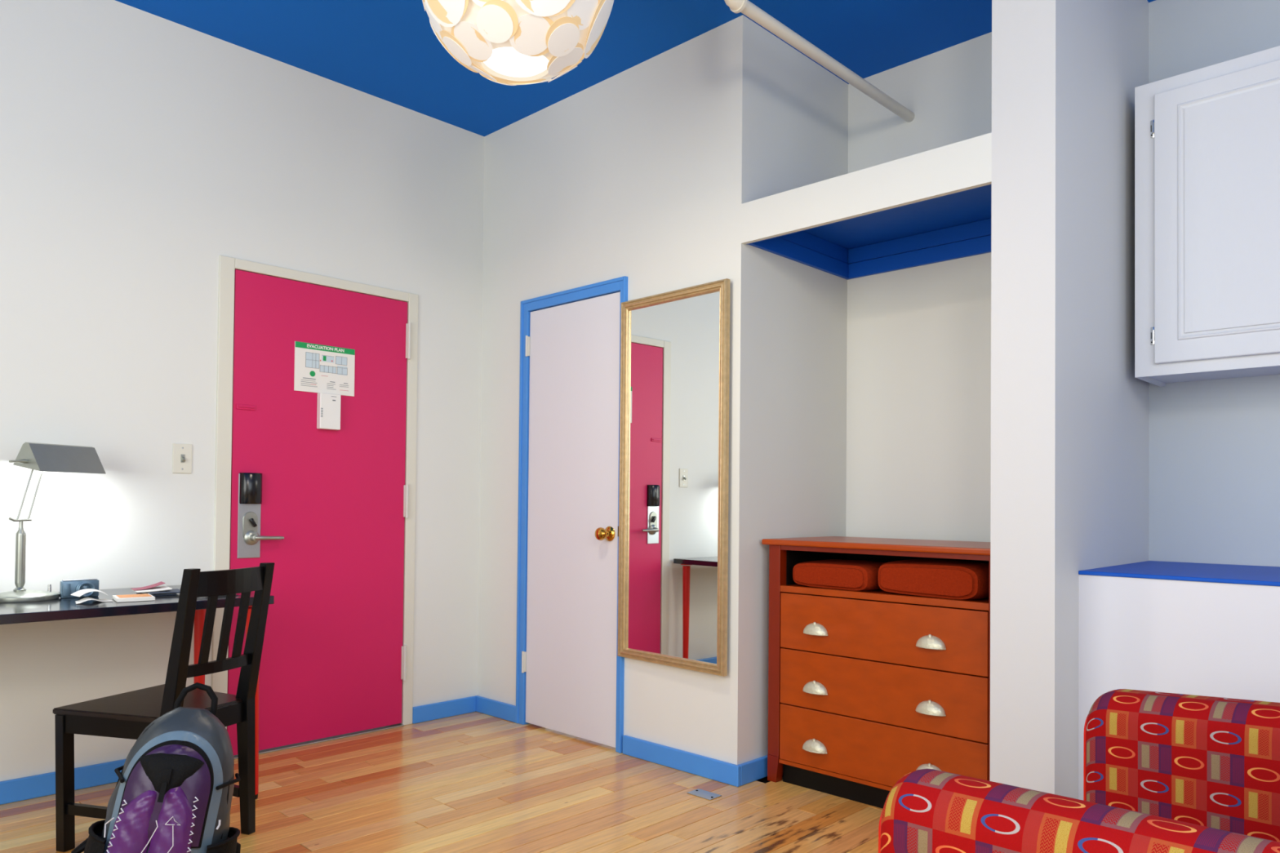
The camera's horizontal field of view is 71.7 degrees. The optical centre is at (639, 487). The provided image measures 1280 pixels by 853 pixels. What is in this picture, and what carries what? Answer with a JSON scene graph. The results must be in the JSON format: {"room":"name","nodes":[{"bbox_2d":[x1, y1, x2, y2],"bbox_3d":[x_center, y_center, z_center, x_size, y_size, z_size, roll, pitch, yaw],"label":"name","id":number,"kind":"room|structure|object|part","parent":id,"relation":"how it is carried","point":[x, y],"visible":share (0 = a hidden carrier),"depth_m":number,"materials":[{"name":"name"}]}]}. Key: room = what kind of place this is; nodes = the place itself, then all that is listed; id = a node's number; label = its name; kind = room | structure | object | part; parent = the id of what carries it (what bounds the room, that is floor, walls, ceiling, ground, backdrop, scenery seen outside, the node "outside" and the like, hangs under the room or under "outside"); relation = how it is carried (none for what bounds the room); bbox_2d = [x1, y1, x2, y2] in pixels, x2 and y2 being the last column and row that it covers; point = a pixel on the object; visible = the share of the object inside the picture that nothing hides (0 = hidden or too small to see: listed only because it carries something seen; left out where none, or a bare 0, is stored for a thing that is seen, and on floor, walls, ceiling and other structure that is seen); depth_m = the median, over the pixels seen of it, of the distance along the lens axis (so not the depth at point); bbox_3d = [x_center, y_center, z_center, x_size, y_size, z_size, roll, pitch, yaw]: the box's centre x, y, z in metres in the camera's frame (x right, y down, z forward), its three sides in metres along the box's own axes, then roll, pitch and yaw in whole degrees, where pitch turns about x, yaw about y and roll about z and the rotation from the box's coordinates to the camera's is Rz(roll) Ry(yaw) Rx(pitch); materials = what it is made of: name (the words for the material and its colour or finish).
{"room":"hotel room","nodes":[
{"label":"hotel room","id":0,"kind":"room"},
{"bbox_2d":[0,0,484,781],"bbox_3d":[-2.325,-0.379,3.138,0.140,2.975,4.430,0,-1,44],"label":"wall","id":1,"kind":"structure","parent":0,"point":[140,149],"depth_m":3.48,"materials":[{"name":"paint"}]},
{"bbox_2d":[0,759,125,804],"bbox_3d":[-2.785,1.054,2.538,0.018,0.079,2.982,0,-1,44],"label":"baseboard","id":2,"kind":"structure","parent":1,"relation":"attached to","point":[31,787],"depth_m":3.20,"materials":[{"name":"blue paint"}]},
{"bbox_2d":[172,443,191,473],"bbox_3d":[-1.823,-0.117,3.537,0.023,0.118,0.072,0,-1,44],"label":"light switch","id":3,"kind":"object","parent":1,"relation":"attached to","point":[182,453],"visible":1,"depth_m":3.54,"materials":[{"name":"beige paint"}]},
{"bbox_2d":[211,255,418,759],"bbox_3d":[-1.441,0.091,3.989,0.201,2.080,0.933,0,-1,44],"label":"door","id":4,"kind":"structure","parent":1,"relation":"in","point":[333,511],"depth_m":3.95,"materials":[{"name":"pink paint"}]},
{"bbox_3d":[-1.643,0.118,3.726,0.006,0.354,0.094,0,-1,44],"label":"lock plate","id":5,"kind":"part","parent":4,"relation":"part of","materials":[{"name":"metal"}]},
{"bbox_3d":[-1.583,0.211,3.740,0.059,0.062,0.151,0,-1,44],"label":"lever handle","id":6,"kind":"part","parent":4,"relation":"part of","materials":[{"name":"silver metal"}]},
{"bbox_2d":[293,341,355,396],"bbox_3d":[-1.410,-0.530,3.970,0.006,0.216,0.282,0,-1,44],"label":"sign","id":7,"kind":"object","parent":4,"relation":"attached to","point":[318,368],"visible":1,"depth_m":3.96,"materials":[{"name":"white paper"}]},
{"bbox_2d":[316,392,341,430],"bbox_3d":[-1.392,-0.341,3.966,0.035,0.160,0.098,0,-1,44],"label":"paper","id":8,"kind":"object","parent":4,"relation":"attached to","point":[328,405],"visible":1,"depth_m":3.95,"materials":[{"name":"white paper"}]},
{"bbox_2d":[412,696,475,724],"bbox_3d":[-0.971,1.104,4.412,0.018,0.079,0.366,0,-1,44],"label":"baseboard","id":9,"kind":"structure","parent":1,"relation":"attached to","point":[421,713],"depth_m":4.40,"materials":[{"name":"blue paint"}]},
{"bbox_2d":[0,711,882,852],"bbox_3d":[-0.099,1.132,1.530,5.560,0.060,5.514,0,-1,44],"label":"floor","id":10,"kind":"structure","parent":0,"point":[474,782],"depth_m":3.15,"materials":[{"name":"brown wood"}]},
{"bbox_2d":[0,585,274,799],"bbox_3d":[-2.053,0.739,2.832,0.625,0.734,1.500,0,-1,44],"label":"desk","id":11,"kind":"object","parent":10,"relation":"on","point":[59,609],"visible":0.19,"depth_m":2.88,"materials":[{"name":"black laminate"}]},
{"bbox_2d":[0,442,105,602],"bbox_3d":[-2.044,0.112,3.047,0.206,0.528,0.353,0,-1,18],"label":"desk lamp","id":12,"kind":"object","parent":11,"relation":"on","point":[42,457],"visible":1,"depth_m":2.99,"materials":[{"name":"silver metal"}]},
{"bbox_3d":[-2.065,0.014,2.981,0.006,0.191,0.062,0,-1,18],"label":"arm","id":13,"kind":"part","parent":12,"relation":"part of","materials":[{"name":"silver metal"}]},
{"bbox_3d":[-2.054,0.014,3.015,0.006,0.191,0.058,0,-1,18],"label":"arm","id":14,"kind":"part","parent":12,"relation":"part of","materials":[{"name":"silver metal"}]},
{"bbox_3d":[-2.012,0.342,3.020,0.012,0.026,0.012,0,-1,18],"label":"switch knob","id":15,"kind":"part","parent":12,"relation":"part of","materials":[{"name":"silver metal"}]},
{"bbox_3d":[-2.025,-0.102,3.100,0.126,0.099,0.248,0,-1,18],"label":"lamp shade","id":16,"kind":"part","parent":12,"relation":"part of","materials":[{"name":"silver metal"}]},
{"bbox_2d":[59,578,98,598],"bbox_3d":[-1.923,0.346,3.045,0.112,0.062,0.054,1,-1,-42],"label":"compact camera","id":17,"kind":"object","parent":11,"relation":"on","point":[67,587],"visible":0.84,"depth_m":3.03,"materials":[{"name":"blue metal"}]},
{"bbox_3d":[-1.931,0.317,3.054,0.100,0.003,0.024,1,-1,-42],"label":"plate","id":18,"kind":"part","parent":17,"relation":"part of","materials":[{"name":"metal"}]},
{"bbox_3d":[-1.898,0.349,3.038,0.031,0.031,0.003,1,-1,-42],"label":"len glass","id":19,"kind":"part","parent":17,"relation":"part of","materials":[{"name":"blue"}]},
{"bbox_2d":[70,588,113,604],"bbox_3d":[-1.815,0.357,2.936,0.108,0.035,0.145,1,-1,-40],"label":"leaflet","id":20,"kind":"object","parent":11,"relation":"on","point":[78,593],"visible":1,"depth_m":2.92,"materials":[{"name":"white paper"}]},
{"bbox_2d":[112,593,155,602],"bbox_3d":[-1.709,0.371,2.990,0.110,0.012,0.130,1,-1,-37],"label":"booklet","id":21,"kind":"object","parent":11,"relation":"on","point":[146,597],"visible":1,"depth_m":2.96,"materials":[{"name":"white paper"}]},
{"bbox_2d":[115,593,151,598],"bbox_3d":[-1.712,0.365,2.998,0.095,0.001,0.096,1,-1,-37],"label":"print","id":22,"kind":"object","parent":21,"relation":"on","point":[146,595],"depth_m":2.98,"materials":[{"name":"orange paper"}]},
{"bbox_2d":[131,581,180,595],"bbox_3d":[-1.730,0.361,3.176,0.147,0.037,0.162,1,-1,-38],"label":"stack","id":23,"kind":"object","parent":11,"relation":"on","point":[152,589],"visible":0.92,"depth_m":3.15,"materials":[{"name":"multicoloured"}]},
{"bbox_3d":[-1.744,0.759,3.507,0.076,0.686,0.076,0,-1,44],"label":"leg","id":24,"kind":"part","parent":11,"relation":"part of","materials":[{"name":"red wood"}]},
{"bbox_3d":[-1.385,0.757,3.157,0.084,0.686,0.082,0,-1,44],"label":"leg","id":25,"kind":"part","parent":11,"relation":"part of","materials":[{"name":"red metal"}]},
{"bbox_2d":[71,682,240,852],"bbox_3d":[-1.254,0.823,2.327,0.331,0.576,0.381,0,-1,42],"label":"backpack","id":26,"kind":"object","parent":10,"relation":"on","point":[173,792],"visible":1,"depth_m":2.26,"materials":[{"name":"purple"}]},
{"bbox_3d":[-1.326,0.846,2.209,0.035,0.052,0.010,0,-1,28],"label":"zip pull","id":27,"kind":"part","parent":26,"relation":"part of","materials":[{"name":"grey"}]},
{"bbox_3d":[-1.312,0.901,2.191,0.041,0.255,0.049,10,-12,-16],"label":"daisy chain","id":28,"kind":"part","parent":26,"relation":"part of","materials":[{"name":"grey"}]},
{"bbox_3d":[-1.226,0.924,2.175,0.134,0.212,0.023,10,-12,-16],"label":"elastic cord","id":29,"kind":"part","parent":26,"relation":"part of","materials":[{"name":"fabric"}]},
{"bbox_3d":[-1.134,0.910,2.230,0.027,0.255,0.023,10,-12,-16],"label":"daisy chain","id":30,"kind":"part","parent":26,"relation":"part of","materials":[{"name":"grey fabric"}]},
{"bbox_3d":[-1.099,0.879,2.312,0.009,0.025,0.009,10,-12,-16],"label":"zip pull","id":31,"kind":"part","parent":26,"relation":"part of","materials":[{"name":"grey"}]},
{"bbox_2d":[53,562,274,852],"bbox_3d":[-1.482,0.675,2.801,0.512,0.872,0.405,0,-1,21],"label":"dining chair","id":32,"kind":"object","parent":10,"relation":"on","point":[126,715],"visible":0.77,"depth_m":2.71,"materials":[{"name":"black wood"}]},
{"bbox_3d":[-1.759,0.899,2.711,0.042,0.416,0.044,0,-1,21],"label":"leg","id":33,"kind":"part","parent":32,"relation":"part of","materials":[{"name":"black wood"}]},
{"bbox_3d":[-1.571,0.715,2.658,0.364,0.062,0.020,0,-1,15],"label":"rail","id":34,"kind":"part","parent":32,"relation":"part of","materials":[{"name":"black wood"}]},
{"bbox_3d":[-1.523,0.686,2.817,0.424,0.018,0.405,0,-1,21],"label":"seat","id":35,"kind":"part","parent":32,"relation":"part of","materials":[{"name":"black wood"}]},
{"bbox_3d":[-1.350,0.672,2.596,0.119,0.872,0.039,0,-1,21],"label":"leg","id":36,"kind":"part","parent":32,"relation":"part of","materials":[{"name":"black wood"}]},
{"bbox_3d":[-1.301,0.548,2.734,0.034,0.034,0.260,0,-1,21],"label":"rail","id":37,"kind":"part","parent":32,"relation":"part of","materials":[{"name":"black wood"}]},
{"bbox_3d":[-1.330,0.719,2.741,0.020,0.062,0.252,0,-1,21],"label":"rail","id":38,"kind":"part","parent":32,"relation":"part of","materials":[{"name":"black wood"}]},
{"bbox_3d":[-1.255,0.287,2.722,0.034,0.074,0.260,0,-1,21],"label":"rail","id":39,"kind":"part","parent":32,"relation":"part of","materials":[{"name":"black wood"}]},
{"bbox_3d":[-1.247,0.678,2.864,0.119,0.872,0.039,0,-1,21],"label":"leg","id":40,"kind":"part","parent":32,"relation":"part of","materials":[{"name":"black wood"}]},
{"bbox_2d":[686,788,721,799],"bbox_3d":[0.237,1.132,3.276,0.112,0.004,0.068,0,-1,44],"label":"floor plate","id":41,"kind":"object","parent":10,"relation":"on","point":[702,793],"visible":1,"depth_m":3.27,"materials":[{"name":"metal"}]},
{"bbox_2d":[761,536,990,808],"bbox_3d":[0.991,0.673,3.324,0.950,0.940,0.541,0,-1,44],"label":"dresser","id":42,"kind":"object","parent":10,"relation":"on","point":[868,691],"visible":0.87,"depth_m":3.17,"materials":[{"name":"brown wood"}]},
{"bbox_3d":[0.536,0.682,3.462,0.052,0.918,0.045,0,-1,44],"label":"post","id":43,"kind":"part","parent":42,"relation":"part of","materials":[{"name":"brown wood"}]},
{"bbox_3d":[0.683,0.646,3.637,0.018,0.838,0.410,0,-1,44],"label":"panel","id":44,"kind":"part","parent":42,"relation":"part of","materials":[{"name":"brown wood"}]},
{"bbox_3d":[0.644,0.959,3.297,0.109,0.047,0.030,0,-1,44],"label":"cup pull","id":45,"kind":"part","parent":42,"relation":"part of","materials":[{"name":"grey metal"}]},
{"bbox_3d":[0.646,0.743,3.301,0.109,0.047,0.030,0,-1,44],"label":"cup pull","id":46,"kind":"part","parent":42,"relation":"part of","materials":[{"name":"grey metal"}]},
{"bbox_3d":[0.648,0.525,3.305,0.109,0.047,0.030,0,-1,44],"label":"cup pull","id":47,"kind":"part","parent":42,"relation":"part of","materials":[{"name":"grey metal"}]},
{"bbox_2d":[786,550,846,585],"bbox_3d":[0.724,0.316,3.629,0.014,0.140,0.443,0,-1,44],"label":"shelf","id":48,"kind":"object","parent":42,"relation":"attached to","point":[793,557],"depth_m":3.54,"materials":[{"name":"black"}]},
{"bbox_3d":[0.840,1.054,3.150,0.816,0.014,0.027,0,-1,44],"label":"rail","id":49,"kind":"part","parent":42,"relation":"part of","materials":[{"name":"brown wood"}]},
{"bbox_2d":[792,559,885,591],"bbox_3d":[0.806,0.333,3.422,0.350,0.100,0.300,0,-1,44],"label":"folded throw","id":50,"kind":"object","parent":42,"relation":"on","point":[836,574],"visible":0.78,"depth_m":3.30,"materials":[{"name":"fabric"}]},
{"bbox_3d":[0.837,0.939,3.148,0.810,0.212,0.021,0,-1,44],"label":"drawer","id":51,"kind":"part","parent":42,"relation":"part of","materials":[{"name":"brown wood"}]},
{"bbox_3d":[0.839,0.724,3.152,0.810,0.210,0.021,0,-1,44],"label":"drawer","id":52,"kind":"part","parent":42,"relation":"part of","materials":[{"name":"brown wood"}]},
{"bbox_3d":[0.846,0.389,3.161,0.816,0.024,0.028,0,-1,44],"label":"rail","id":53,"kind":"part","parent":42,"relation":"part of","materials":[{"name":"brown wood"}]},
{"bbox_3d":[0.848,0.230,3.164,0.816,0.018,0.026,0,-1,44],"label":"rail","id":54,"kind":"part","parent":42,"relation":"part of","materials":[{"name":"brown wood"}]},
{"bbox_3d":[0.841,0.510,3.155,0.810,0.210,0.021,0,-1,44],"label":"drawer","id":55,"kind":"part","parent":42,"relation":"part of","materials":[{"name":"brown wood"}]},
{"bbox_2d":[791,584,989,602],"bbox_3d":[1.015,0.391,3.336,0.816,0.016,0.460,0,-1,44],"label":"shelf","id":56,"kind":"object","parent":42,"relation":"attached to","point":[879,591],"depth_m":3.19,"materials":[{"name":"brown wood"}]},
{"bbox_3d":[1.176,0.649,3.500,0.816,0.838,0.012,0,-1,44],"label":"panel","id":57,"kind":"part","parent":42,"relation":"part of","materials":[{"name":"orange wood"}]},
{"bbox_3d":[0.971,0.952,2.981,0.109,0.047,0.030,0,-1,44],"label":"cup pull","id":58,"kind":"part","parent":42,"relation":"part of","materials":[{"name":"grey metal"}]},
{"bbox_3d":[0.973,0.739,2.984,0.109,0.047,0.030,0,-1,44],"label":"cup pull","id":59,"kind":"part","parent":42,"relation":"part of","materials":[{"name":"grey metal"}]},
{"bbox_3d":[0.975,0.518,2.988,0.109,0.047,0.030,0,-1,44],"label":"cup pull","id":60,"kind":"part","parent":42,"relation":"part of","materials":[{"name":"grey metal"}]},
{"bbox_2d":[877,559,989,599],"bbox_3d":[1.083,0.320,3.154,0.395,0.120,0.300,0,-1,44],"label":"pillow","id":61,"kind":"object","parent":42,"relation":"on","point":[958,580],"visible":0.76,"depth_m":3.03,"materials":[{"name":"fabric"}]},
{"bbox_3d":[1.157,0.678,2.861,0.046,0.918,0.045,0,-1,44],"label":"post","id":62,"kind":"part","parent":42,"relation":"part of","materials":[{"name":"brown wood"}]},
{"bbox_2d":[878,688,1279,852],"bbox_3d":[1.026,0.678,1.460,1.004,0.866,0.888,1,-1,-40],"label":"armchair","id":63,"kind":"object","parent":10,"relation":"on","point":[1163,772],"visible":1,"depth_m":1.75,"materials":[{"name":"fabric"}]},
{"bbox_3d":[0.682,0.706,1.197,0.140,0.555,0.770,1,-1,-40],"label":"arm","id":64,"kind":"part","parent":63,"relation":"part of","materials":[{"name":"fabric"}]},
{"bbox_3d":[1.323,0.704,1.763,0.158,0.591,0.800,1,-1,-40],"label":"arm","id":65,"kind":"part","parent":63,"relation":"part of","materials":[{"name":"fabric"}]},
{"bbox_2d":[477,15,763,764],"bbox_3d":[-0.174,-0.343,4.048,1.684,2.975,0.130,0,-1,44],"label":"wall","id":66,"kind":"structure","parent":0,"point":[644,174],"depth_m":3.76,"materials":[{"name":"paint"}]},
{"bbox_2d":[475,695,515,722],"bbox_3d":[-0.721,1.106,4.437,0.342,0.079,0.018,0,-1,44],"label":"baseboard","id":67,"kind":"structure","parent":66,"relation":"attached to","point":[484,705],"depth_m":4.42,"materials":[{"name":"blue paint"}]},
{"bbox_2d":[515,275,627,753],"bbox_3d":[-0.308,0.114,4.103,0.726,2.060,0.199,0,-1,44],"label":"door","id":68,"kind":"structure","parent":66,"relation":"in","point":[570,672],"depth_m":4.08,"materials":[{"name":"white paint"}]},
{"bbox_3d":[-0.158,0.201,3.869,0.066,0.066,0.075,0,-1,44],"label":"knob","id":69,"kind":"part","parent":68,"relation":"part of","materials":[{"name":"gold metal"}]},
{"bbox_2d":[617,278,729,676],"bbox_3d":[0.125,-0.041,3.624,0.028,1.531,0.596,1,-1,-44],"label":"wall mirror","id":70,"kind":"object","parent":66,"relation":"attached to","point":[673,562],"visible":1,"depth_m":3.61,"materials":[{"name":"clear glass"}]},
{"bbox_2d":[622,735,740,786],"bbox_3d":[0.154,1.100,3.589,0.624,0.079,0.018,0,-1,44],"label":"baseboard","id":71,"kind":"structure","parent":66,"relation":"attached to","point":[710,768],"depth_m":3.56,"materials":[{"name":"blue paint"}]},
{"bbox_2d":[741,132,991,244],"bbox_3d":[0.749,-1.024,3.096,0.973,0.153,0.022,0,-1,44],"label":"beam","id":72,"kind":"structure","parent":66,"relation":"attached to","point":[966,164],"depth_m":3.03,"materials":[{"name":"paint"}]},
{"bbox_2d":[746,183,991,244],"bbox_3d":[0.762,-1.017,3.110,0.973,0.136,0.014,0,-1,44],"label":"trim","id":73,"kind":"structure","parent":66,"relation":"attached to","point":[991,184],"depth_m":3.06,"materials":[{"name":"blue paint"}]},
{"bbox_2d":[115,0,1155,136],"bbox_3d":[-0.070,-1.923,1.583,5.560,0.100,5.514,0,-1,44],"label":"ceiling","id":74,"kind":"structure","parent":0,"point":[390,51],"depth_m":3.61,"materials":[{"name":"blue paint"}]},
{"bbox_2d":[422,0,613,85],"bbox_3d":[-0.360,-1.541,2.600,0.566,0.634,0.571,0,-1,44],"label":"pendant lamp","id":75,"kind":"object","parent":74,"relation":"hanging from","point":[510,42],"visible":1,"depth_m":2.50,"materials":[{"name":"white plastic"}]},
{"bbox_3d":[-0.594,-1.348,2.572,0.065,0.104,0.121,1,-1,-9],"label":"shade panel","id":76,"kind":"part","parent":75,"relation":"part of","materials":[{"name":"white plastic"}]},
{"bbox_3d":[-0.572,-1.368,2.718,0.097,0.173,0.187,0,-1,44],"label":"shade panel","id":77,"kind":"part","parent":75,"relation":"part of","materials":[{"name":"white plastic"}]},
{"bbox_3d":[-0.542,-1.373,2.435,0.192,0.173,0.088,0,-1,44],"label":"shade panel","id":78,"kind":"part","parent":75,"relation":"part of","materials":[{"name":"white plastic"}]},
{"bbox_3d":[-0.531,-1.270,2.578,0.095,0.064,0.091,0,-1,44],"label":"shade panel","id":79,"kind":"part","parent":75,"relation":"part of","materials":[{"name":"white plastic"}]},
{"bbox_3d":[-0.470,-1.259,2.499,0.121,0.065,0.103,0,-1,44],"label":"shade panel","id":80,"kind":"part","parent":75,"relation":"part of","materials":[{"name":"white plastic"}]},
{"bbox_3d":[-0.488,-1.256,2.667,0.104,0.065,0.120,0,-1,44],"label":"shade panel","id":81,"kind":"part","parent":75,"relation":"part of","materials":[{"name":"white plastic"}]},
{"bbox_3d":[-0.411,-1.350,2.368,0.121,0.104,0.065,0,-1,9],"label":"shade panel","id":82,"kind":"part","parent":75,"relation":"part of","materials":[{"name":"white plastic"}]},
{"bbox_3d":[-0.398,-1.271,2.429,0.098,0.064,0.089,0,-1,44],"label":"shade panel","id":83,"kind":"part","parent":75,"relation":"part of","materials":[{"name":"white plastic"}]},
{"bbox_3d":[-0.431,-1.266,2.750,0.086,0.064,0.100,0,-1,44],"label":"shade panel","id":84,"kind":"part","parent":75,"relation":"part of","materials":[{"name":"white plastic"}]},
{"bbox_2d":[484,46,548,77],"bbox_3d":[-0.363,-1.241,2.595,0.200,0.026,0.200,0,-1,44],"label":"diffuser","id":85,"kind":"object","parent":75,"relation":"attached to","point":[512,61],"depth_m":2.57,"materials":[{"name":"white"}]},
{"bbox_3d":[-0.304,-1.258,2.463,0.106,0.065,0.118,0,-1,44],"label":"shade panel","id":86,"kind":"part","parent":75,"relation":"part of","materials":[{"name":"white plastic"}]},
{"bbox_3d":[-0.333,-1.254,2.736,0.116,0.065,0.109,0,-1,44],"label":"shade panel","id":87,"kind":"part","parent":75,"relation":"part of","materials":[{"name":"white plastic"}]},
{"bbox_3d":[-0.263,-1.371,2.375,0.192,0.173,0.087,1,-1,-21],"label":"shade panel","id":88,"kind":"part","parent":75,"relation":"part of","materials":[{"name":"white plastic"}]},
{"bbox_3d":[-0.236,-1.264,2.708,0.103,0.064,0.082,0,-1,44],"label":"shade panel","id":89,"kind":"part","parent":75,"relation":"part of","materials":[{"name":"white plastic"}]},
{"bbox_3d":[-0.216,-1.268,2.510,0.084,0.064,0.102,0,-1,44],"label":"shade panel","id":90,"kind":"part","parent":75,"relation":"part of","materials":[{"name":"white plastic"}]},
{"bbox_3d":[-0.219,-1.255,2.610,0.114,0.065,0.111,0,-1,44],"label":"shade panel","id":91,"kind":"part","parent":75,"relation":"part of","materials":[{"name":"white plastic"}]},
{"bbox_3d":[-0.160,-1.346,2.479,0.070,0.104,0.118,0,-1,44],"label":"shade panel","id":92,"kind":"part","parent":75,"relation":"part of","materials":[{"name":"white plastic"}]},
{"bbox_3d":[-0.120,-1.366,2.622,0.087,0.173,0.192,1,-1,-9],"label":"shade panel","id":93,"kind":"part","parent":75,"relation":"part of","materials":[{"name":"white plastic"}]},
{"bbox_2d":[724,0,914,122],"bbox_3d":[0.712,-1.699,3.330,0.066,0.273,1.272,0,-1,44],"label":"ceiling pipe","id":94,"kind":"object","parent":74,"relation":"attached to","point":[746,7],"visible":1,"depth_m":3.24,"materials":[{"name":"white metal"}]},
{"bbox_2d":[757,28,848,758],"bbox_3d":[0.658,-0.340,3.783,0.120,2.975,0.647,0,-1,44],"label":"wall","id":95,"kind":"structure","parent":0,"point":[802,487],"depth_m":3.70,"materials":[{"name":"paint"}]},
{"bbox_2d":[737,755,767,786],"bbox_3d":[0.648,1.106,3.663,0.018,0.079,0.777,0,-1,44],"label":"baseboard","id":96,"kind":"structure","parent":95,"relation":"attached to","point":[756,769],"depth_m":3.44,"materials":[{"name":"blue paint"}]},
{"bbox_2d":[748,231,848,279],"bbox_3d":[0.675,-1.009,3.707,0.018,0.134,0.720,0,-1,44],"label":"trim","id":97,"kind":"structure","parent":95,"relation":"attached to","point":[803,247],"depth_m":3.75,"materials":[{"name":"blue paint"}]},
{"bbox_2d":[845,31,991,542],"bbox_3d":[1.274,-0.335,3.720,1.093,2.975,0.120,0,-1,44],"label":"wall","id":98,"kind":"structure","parent":0,"point":[918,341],"depth_m":3.73,"materials":[{"name":"paint"}]},
{"bbox_2d":[804,185,991,249],"bbox_3d":[1.020,-1.085,3.377,0.973,0.014,0.755,0,-1,44],"label":"ceiling","id":99,"kind":"structure","parent":98,"relation":"attached to","point":[973,205],"depth_m":3.56,"materials":[{"name":"blue paint"}]},
{"bbox_2d":[845,217,991,279],"bbox_3d":[1.276,-1.004,3.640,0.973,0.134,0.018,0,-1,44],"label":"trim","id":100,"kind":"structure","parent":98,"relation":"attached to","point":[973,238],"depth_m":3.72,"materials":[{"name":"blue paint"}]},
{"bbox_2d":[990,0,1149,799],"bbox_3d":[1.492,-0.345,3.022,0.190,2.975,0.974,0,-1,44],"label":"wall pillar","id":101,"kind":"structure","parent":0,"point":[1069,409],"depth_m":2.71,"materials":[{"name":"white paint"}]},
{"bbox_2d":[1078,574,1279,799],"bbox_3d":[2.502,0.703,2.159,2.453,0.868,0.768,0,-1,44],"label":"wall","id":102,"kind":"structure","parent":0,"point":[1222,640],"depth_m":2.56,"materials":[{"name":"white paint"}]},
{"bbox_2d":[1078,560,1279,586],"bbox_3d":[2.505,0.263,2.164,2.453,0.012,0.774,0,-1,44],"label":"ledge","id":103,"kind":"object","parent":102,"relation":"on","point":[1172,571],"depth_m":2.71,"materials":[{"name":"blue paint"}]},
{"bbox_2d":[1148,0,1279,566],"bbox_3d":[2.821,-0.342,2.496,2.453,2.975,0.120,0,-1,44],"label":"wall","id":104,"kind":"structure","parent":0,"point":[1214,445],"depth_m":3.17,"materials":[{"name":"paint"}]},
{"bbox_2d":[1134,45,1279,386],"bbox_3d":[2.052,-0.881,2.928,0.674,1.005,0.350,0,-1,44],"label":"upper cabinet","id":105,"kind":"object","parent":104,"relation":"attached to","point":[1207,139],"visible":1,"depth_m":2.89,"materials":[{"name":"white paint"}]},
{"bbox_3d":[1.934,-0.885,2.804,0.411,0.789,0.007,0,-1,44],"label":"raised panel","id":106,"kind":"part","parent":105,"relation":"part of","materials":[{"name":"white paint"}]}
]}

